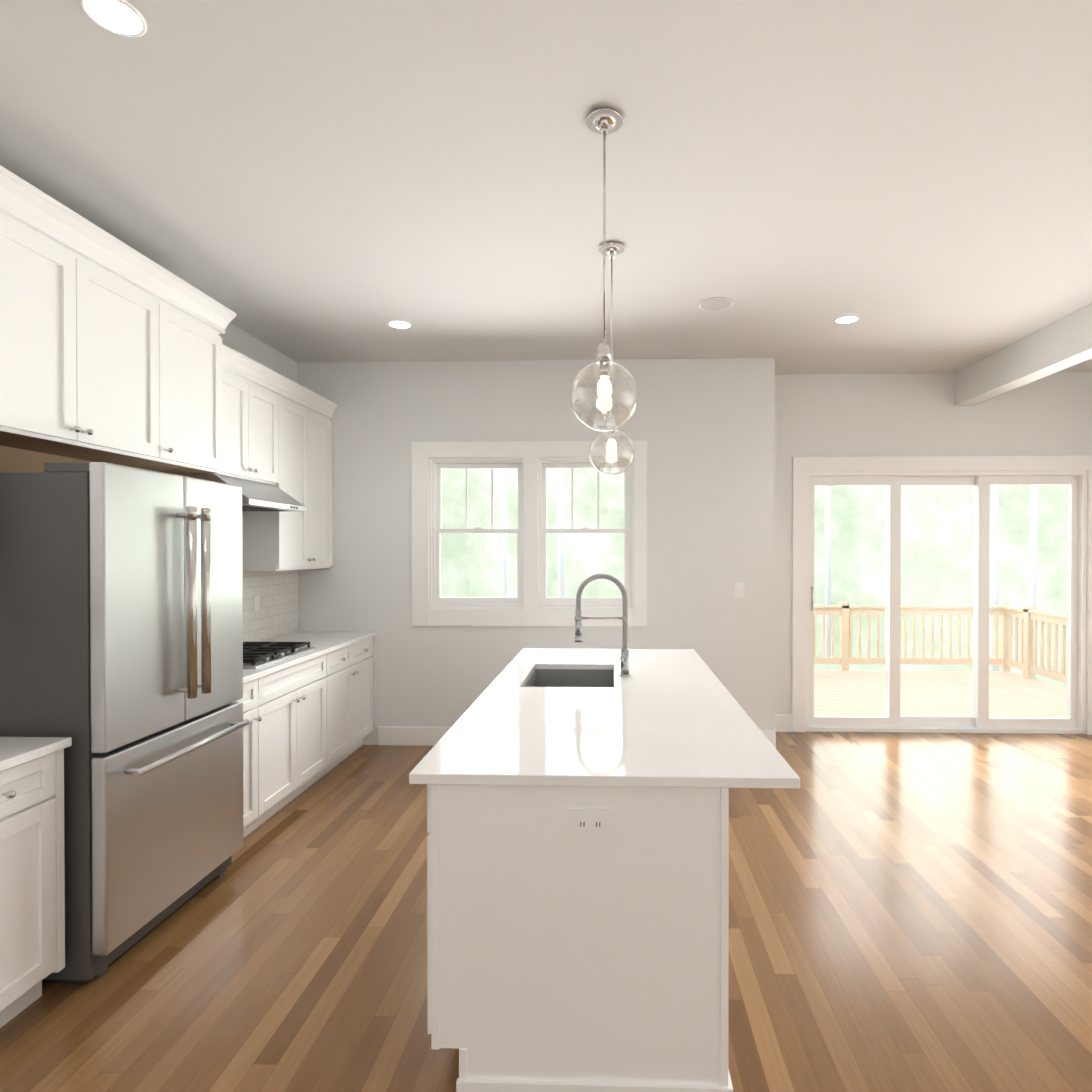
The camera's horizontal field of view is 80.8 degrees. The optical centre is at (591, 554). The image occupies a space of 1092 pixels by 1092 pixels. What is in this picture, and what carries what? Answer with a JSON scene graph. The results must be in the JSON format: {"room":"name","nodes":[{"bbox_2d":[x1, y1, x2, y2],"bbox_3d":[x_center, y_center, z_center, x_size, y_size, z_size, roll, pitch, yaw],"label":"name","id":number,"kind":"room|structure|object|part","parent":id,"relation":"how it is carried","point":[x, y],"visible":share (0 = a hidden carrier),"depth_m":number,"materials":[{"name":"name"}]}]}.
{"room":"kitchen","nodes":[
{"label":"kitchen","id":0,"kind":"room"},
{"bbox_2d":[219,322,296,382],"bbox_3d":[-2.526,0.024,0.690,0.150,3.000,8.990,0,0,2],"label":"wall","id":1,"kind":"structure","parent":0,"point":[239,340],"depth_m":4.47,"materials":[{"name":"white paint"}]},
{"bbox_2d":[0,169,171,464],"bbox_3d":[-2.219,-0.879,2.599,0.337,0.880,0.960,0,0,2],"label":"upper cabinet","id":2,"kind":"object","parent":1,"relation":"attached to","point":[114,351],"depth_m":2.57,"materials":[{"name":"white wood"}]},
{"bbox_2d":[123,277,231,476],"bbox_3d":[-2.198,-0.884,3.265,0.337,0.880,0.607,0,0,2],"label":"upper cabinet","id":3,"kind":"object","parent":1,"relation":"attached to","point":[197,322],"depth_m":3.30,"materials":[{"name":"white wood"}]},
{"bbox_2d":[193,345,311,512],"bbox_3d":[-2.112,-0.721,3.858,0.470,0.885,0.700,0,0,2],"label":"upper cabinet","id":4,"kind":"object","parent":1,"relation":"attached to","point":[268,415],"depth_m":4.02,"materials":[{"name":"white wood"}]},
{"bbox_2d":[169,473,305,511],"bbox_3d":[-2.109,-0.363,3.855,0.476,0.176,0.650,0,0,2],"label":"range hood","id":5,"kind":"object","parent":4,"relation":"attached to","point":[258,494],"depth_m":3.80,"materials":[{"name":"silver metal"}]},
{"bbox_2d":[242,393,335,572],"bbox_3d":[-2.184,-0.531,4.614,0.277,1.275,0.805,0,0,2],"label":"upper cabinet","id":6,"kind":"object","parent":1,"relation":"attached to","point":[271,542],"depth_m":4.60,"materials":[{"name":"white wood"}]},
{"bbox_2d":[297,358,774,744],"bbox_3d":[-0.454,-0.006,5.045,3.715,3.000,0.150,0,0,2],"label":"wall","id":7,"kind":"structure","parent":0,"point":[704,429],"depth_m":4.96,"materials":[{"name":"white paint"}]},
{"bbox_2d":[411,441,646,626],"bbox_3d":[-0.486,-0.160,5.035,1.832,1.432,0.170,0,0,2],"label":"window","id":8,"kind":"structure","parent":7,"relation":"in","point":[530,613],"depth_m":4.98,"materials":[{"name":"white wood"}]},
{"bbox_3d":[-0.891,-0.165,5.068,0.724,1.149,0.110,0,0,2],"label":"window sash","id":9,"kind":"part","parent":8,"relation":"part of","materials":[{"name":"clear glass"}]},
{"bbox_3d":[-0.051,-0.165,5.041,0.724,1.149,0.110,0,0,2],"label":"window sash","id":10,"kind":"part","parent":8,"relation":"part of","materials":[{"name":"clear glass"}]},
{"bbox_2d":[378,726,777,747],"bbox_3d":[-0.129,1.421,4.964,3.090,0.147,0.019,0,0,2],"label":"baseboard","id":11,"kind":"structure","parent":7,"relation":"attached to","point":[410,736],"depth_m":5.00,"materials":[{"name":"white wood"}]},
{"bbox_2d":[734,582,743,596],"bbox_3d":[1.133,0.272,4.916,0.074,0.116,0.010,0,0,2],"label":"switch plate","id":12,"kind":"object","parent":7,"relation":"attached to","point":[738,589],"visible":1,"depth_m":4.92,"materials":[{"name":"white plastic"}]},
{"bbox_2d":[0,731,1091,1091],"bbox_3d":[1.024,1.573,0.824,7.240,0.100,9.465,0,0,2],"label":"floor","id":13,"kind":"structure","parent":0,"point":[910,911],"depth_m":2.47,"materials":[{"name":"brown wood"}]},
{"bbox_2d":[0,749,64,1027],"bbox_3d":[-2.116,1.087,1.772,0.597,0.860,0.855,0,0,2],"label":"base cabinet","id":14,"kind":"object","parent":13,"relation":"on","point":[32,858],"depth_m":2.08,"materials":[{"name":"white wood"}]},
{"bbox_2d":[0,737,71,772],"bbox_3d":[-2.113,0.644,1.406,0.625,0.030,1.580,0,0,2],"label":"countertop","id":15,"kind":"structure","parent":14,"relation":"on","point":[14,751],"depth_m":2.08,"materials":[{"name":"white stone"}]},
{"bbox_2d":[0,462,248,983],"bbox_3d":[-1.980,0.593,2.652,0.756,1.835,0.836,0,0,2],"label":"fridge","id":16,"kind":"object","parent":13,"relation":"on","point":[121,626],"visible":0.98,"depth_m":2.33,"materials":[{"name":"grey metal"}]},
{"bbox_2d":[234,677,267,836],"bbox_3d":[-2.068,1.076,3.276,0.597,0.860,0.365,0,0,2],"label":"base cabinet","id":17,"kind":"object","parent":13,"relation":"on","point":[255,694],"depth_m":3.37,"materials":[{"name":"white wood"}]},
{"bbox_2d":[268,653,335,818],"bbox_3d":[-2.051,1.072,3.803,0.597,0.860,0.930,0,0,2],"label":"base cabinet","id":18,"kind":"object","parent":13,"relation":"on","point":[301,719],"depth_m":3.84,"materials":[{"name":"white wood"}]},
{"bbox_2d":[243,629,375,684],"bbox_3d":[-2.029,0.626,4.055,0.625,0.030,1.931,0,0,2],"label":"countertop","id":19,"kind":"structure","parent":18,"relation":"on","point":[261,658],"depth_m":3.96,"materials":[{"name":"white stone"}]},
{"bbox_2d":[243,641,315,668],"bbox_3d":[-2.039,0.588,3.805,0.480,0.048,0.700,0,0,2],"label":"cooktop","id":20,"kind":"object","parent":19,"relation":"in","point":[256,655],"depth_m":3.80,"materials":[{"name":"black metal"}]},
{"bbox_2d":[332,637,372,765],"bbox_3d":[-2.026,1.067,4.585,0.597,0.860,0.875,0,0,2],"label":"base cabinet","id":21,"kind":"object","parent":13,"relation":"on","point":[352,667],"depth_m":4.63,"materials":[{"name":"white wood"}]},
{"bbox_2d":[409,781,740,1091],"bbox_3d":[-0.024,1.071,2.902,0.902,0.875,2.242,0,0,2],"label":"kitchen island","id":22,"kind":"object","parent":13,"relation":"on","point":[578,871],"depth_m":1.79,"materials":[{"name":"white wood"}]},
{"bbox_2d":[409,649,799,788],"bbox_3d":[0.066,0.619,2.907,1.082,0.030,2.280,0,0,2],"label":"island countertop","id":23,"kind":"structure","parent":22,"relation":"on","point":[551,714],"depth_m":2.22,"materials":[{"name":"white stone"}]},
{"bbox_2d":[524,669,613,686],"bbox_3d":[-0.105,0.742,3.211,0.454,0.219,0.609,0,0,2],"label":"sink","id":24,"kind":"object","parent":23,"relation":"in","point":[537,677],"depth_m":3.50,"materials":[{"name":"silver metal"}]},
{"bbox_2d":[574,573,632,676],"bbox_3d":[0.052,0.347,3.150,0.283,0.509,0.132,0,0,2],"label":"faucet","id":25,"kind":"object","parent":23,"relation":"on","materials":[{"name":"silver metal"}]},
{"bbox_2d":[0,0,1091,374],"bbox_3d":[1.024,-1.537,0.803,7.240,0.120,9.465,0,0,2],"label":"ceiling","id":26,"kind":"structure","parent":0,"point":[908,182],"depth_m":2.45,"materials":[{"name":"white paint"}]},
{"bbox_2d":[79,0,146,36],"bbox_3d":[-1.311,-1.480,1.756,0.148,0.006,0.148,0,0,2],"label":"recessed light","id":27,"kind":"object","parent":26,"relation":"in","point":[122,18],"visible":1,"depth_m":1.76,"materials":[{"name":"white plastic"}]},
{"bbox_2d":[388,320,410,328],"bbox_3d":[-1.251,-1.496,4.165,0.148,0.006,0.148,0,0,2],"label":"recessed light","id":28,"kind":"object","parent":26,"relation":"in","point":[399,324],"visible":1,"depth_m":4.16,"materials":[{"name":"white"}]},
{"bbox_2d":[570,107,638,430],"bbox_3d":[0.043,-0.955,2.188,0.235,1.062,0.235,0,0,2],"label":"pendant light","id":29,"kind":"object","parent":26,"relation":"hanging from","point":[604,122],"visible":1,"depth_m":2.17,"materials":[{"name":"clear glass"}]},
{"bbox_3d":[0.043,-0.541,2.191,0.235,0.235,0.235,0,0,2],"label":"globe","id":30,"kind":"part","parent":29,"relation":"part of","materials":[{"name":"clear glass"}]},
{"bbox_2d":[589,241,634,475],"bbox_3d":[0.097,-0.939,3.113,0.224,1.108,0.224,0,0,2],"label":"pendant light","id":31,"kind":"object","parent":26,"relation":"hanging from","point":[613,248],"visible":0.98,"depth_m":3.10,"materials":[{"name":"clear glass"}]},
{"bbox_3d":[0.097,-0.497,3.116,0.224,0.224,0.224,0,0,2],"label":"globe","id":32,"kind":"part","parent":31,"relation":"part of","materials":[{"name":"clear glass"}]},
{"bbox_2d":[699,297,732,310],"bbox_3d":[0.741,-1.493,3.821,0.200,0.008,0.200,0,0,2],"label":"ceiling speaker","id":33,"kind":"object","parent":26,"relation":"attached to","point":[716,304],"visible":1,"depth_m":3.81,"materials":[{"name":"white plastic"}]},
{"bbox_2d":[834,315,858,323],"bbox_3d":[1.623,-1.496,4.073,0.148,0.006,0.148,0,0,2],"label":"recessed light","id":34,"kind":"object","parent":26,"relation":"in","point":[845,319],"visible":0.98,"depth_m":4.07,"materials":[{"name":"white"}]},
{"bbox_2d":[955,303,1091,405],"bbox_3d":[2.952,-1.342,0.742,0.150,0.269,9.165,0,0,2],"label":"ceiling beam","id":35,"kind":"structure","parent":26,"relation":"attached to","point":[1065,342],"depth_m":4.40,"materials":[{"name":"white paint"}]},
{"bbox_2d":[774,372,1091,733],"bbox_3d":[3.030,-0.009,5.409,3.225,3.000,0.150,0,0,2],"label":"wall","id":36,"kind":"structure","parent":0,"point":[841,415],"depth_m":5.34,"materials":[{"name":"white paint"}]},
{"bbox_2d":[792,455,1091,734],"bbox_3d":[2.978,0.339,5.403,2.588,2.314,0.170,0,0,2],"label":"door frame","id":37,"kind":"structure","parent":36,"relation":"attached to","point":[801,466],"depth_m":5.34,"materials":[{"name":"white wood"}]},
{"bbox_2d":[809,475,1077,728],"bbox_3d":[2.948,0.399,5.410,2.238,2.122,0.130,0,0,2],"label":"sliding glass door","id":38,"kind":"structure","parent":36,"relation":"in","point":[978,718],"depth_m":5.40,"materials":[{"name":"clear glass"}]},
{"label":"outside","id":39,"kind":"structure","parent":0,"visible":0},
{"bbox_2d":[441,468,1067,687],"bbox_3d":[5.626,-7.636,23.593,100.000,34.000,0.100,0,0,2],"label":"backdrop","id":40,"kind":"structure","parent":39,"point":[953,509],"depth_m":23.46,"materials":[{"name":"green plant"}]},
{"bbox_2d":[814,602,1067,717],"bbox_3d":[3.268,1.196,6.938,4.145,1.130,2.885,0,0,2],"label":"deck","id":41,"kind":"object","parent":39,"point":[925,693],"depth_m":7.66,"materials":[{"name":"beige wood"}]},
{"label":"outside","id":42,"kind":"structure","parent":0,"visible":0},
{"bbox_2d":[500,469,507,596],"bbox_3d":[-2.847,-4.302,18.776,4.248,14.602,1.579,0,0,2],"label":"tree","id":43,"kind":"object","parent":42,"point":[504,553],"depth_m":18.79,"materials":[{"name":"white plant"}]},
{"bbox_2d":[557,468,564,596],"bbox_3d":[-0.694,-4.281,15.713,3.861,14.601,1.668,0,0,2],"label":"tree","id":44,"kind":"object","parent":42,"point":[561,550],"depth_m":15.72,"materials":[{"name":"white plant"}]},
{"bbox_2d":[825,486,830,656],"bbox_3d":[6.327,-4.300,18.459,3.090,14.601,1.835,0,0,2],"label":"tree","id":45,"kind":"object","parent":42,"point":[828,572],"depth_m":18.50,"materials":[{"name":"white plant"}]},
{"bbox_2d":[990,485,998,670],"bbox_3d":[8.475,-3.267,13.708,5.208,12.600,1.402,0,0,2],"label":"tree","id":46,"kind":"object","parent":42,"point":[995,505],"depth_m":13.44,"materials":[{"name":"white plant"}]},
{"bbox_2d":[1027,485,1037,605],"bbox_3d":[12.889,-4.292,17.395,2.258,14.603,1.325,0,0,2],"label":"tree","id":47,"kind":"object","parent":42,"point":[1033,553],"depth_m":17.32,"materials":[{"name":"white plant"}]}
]}

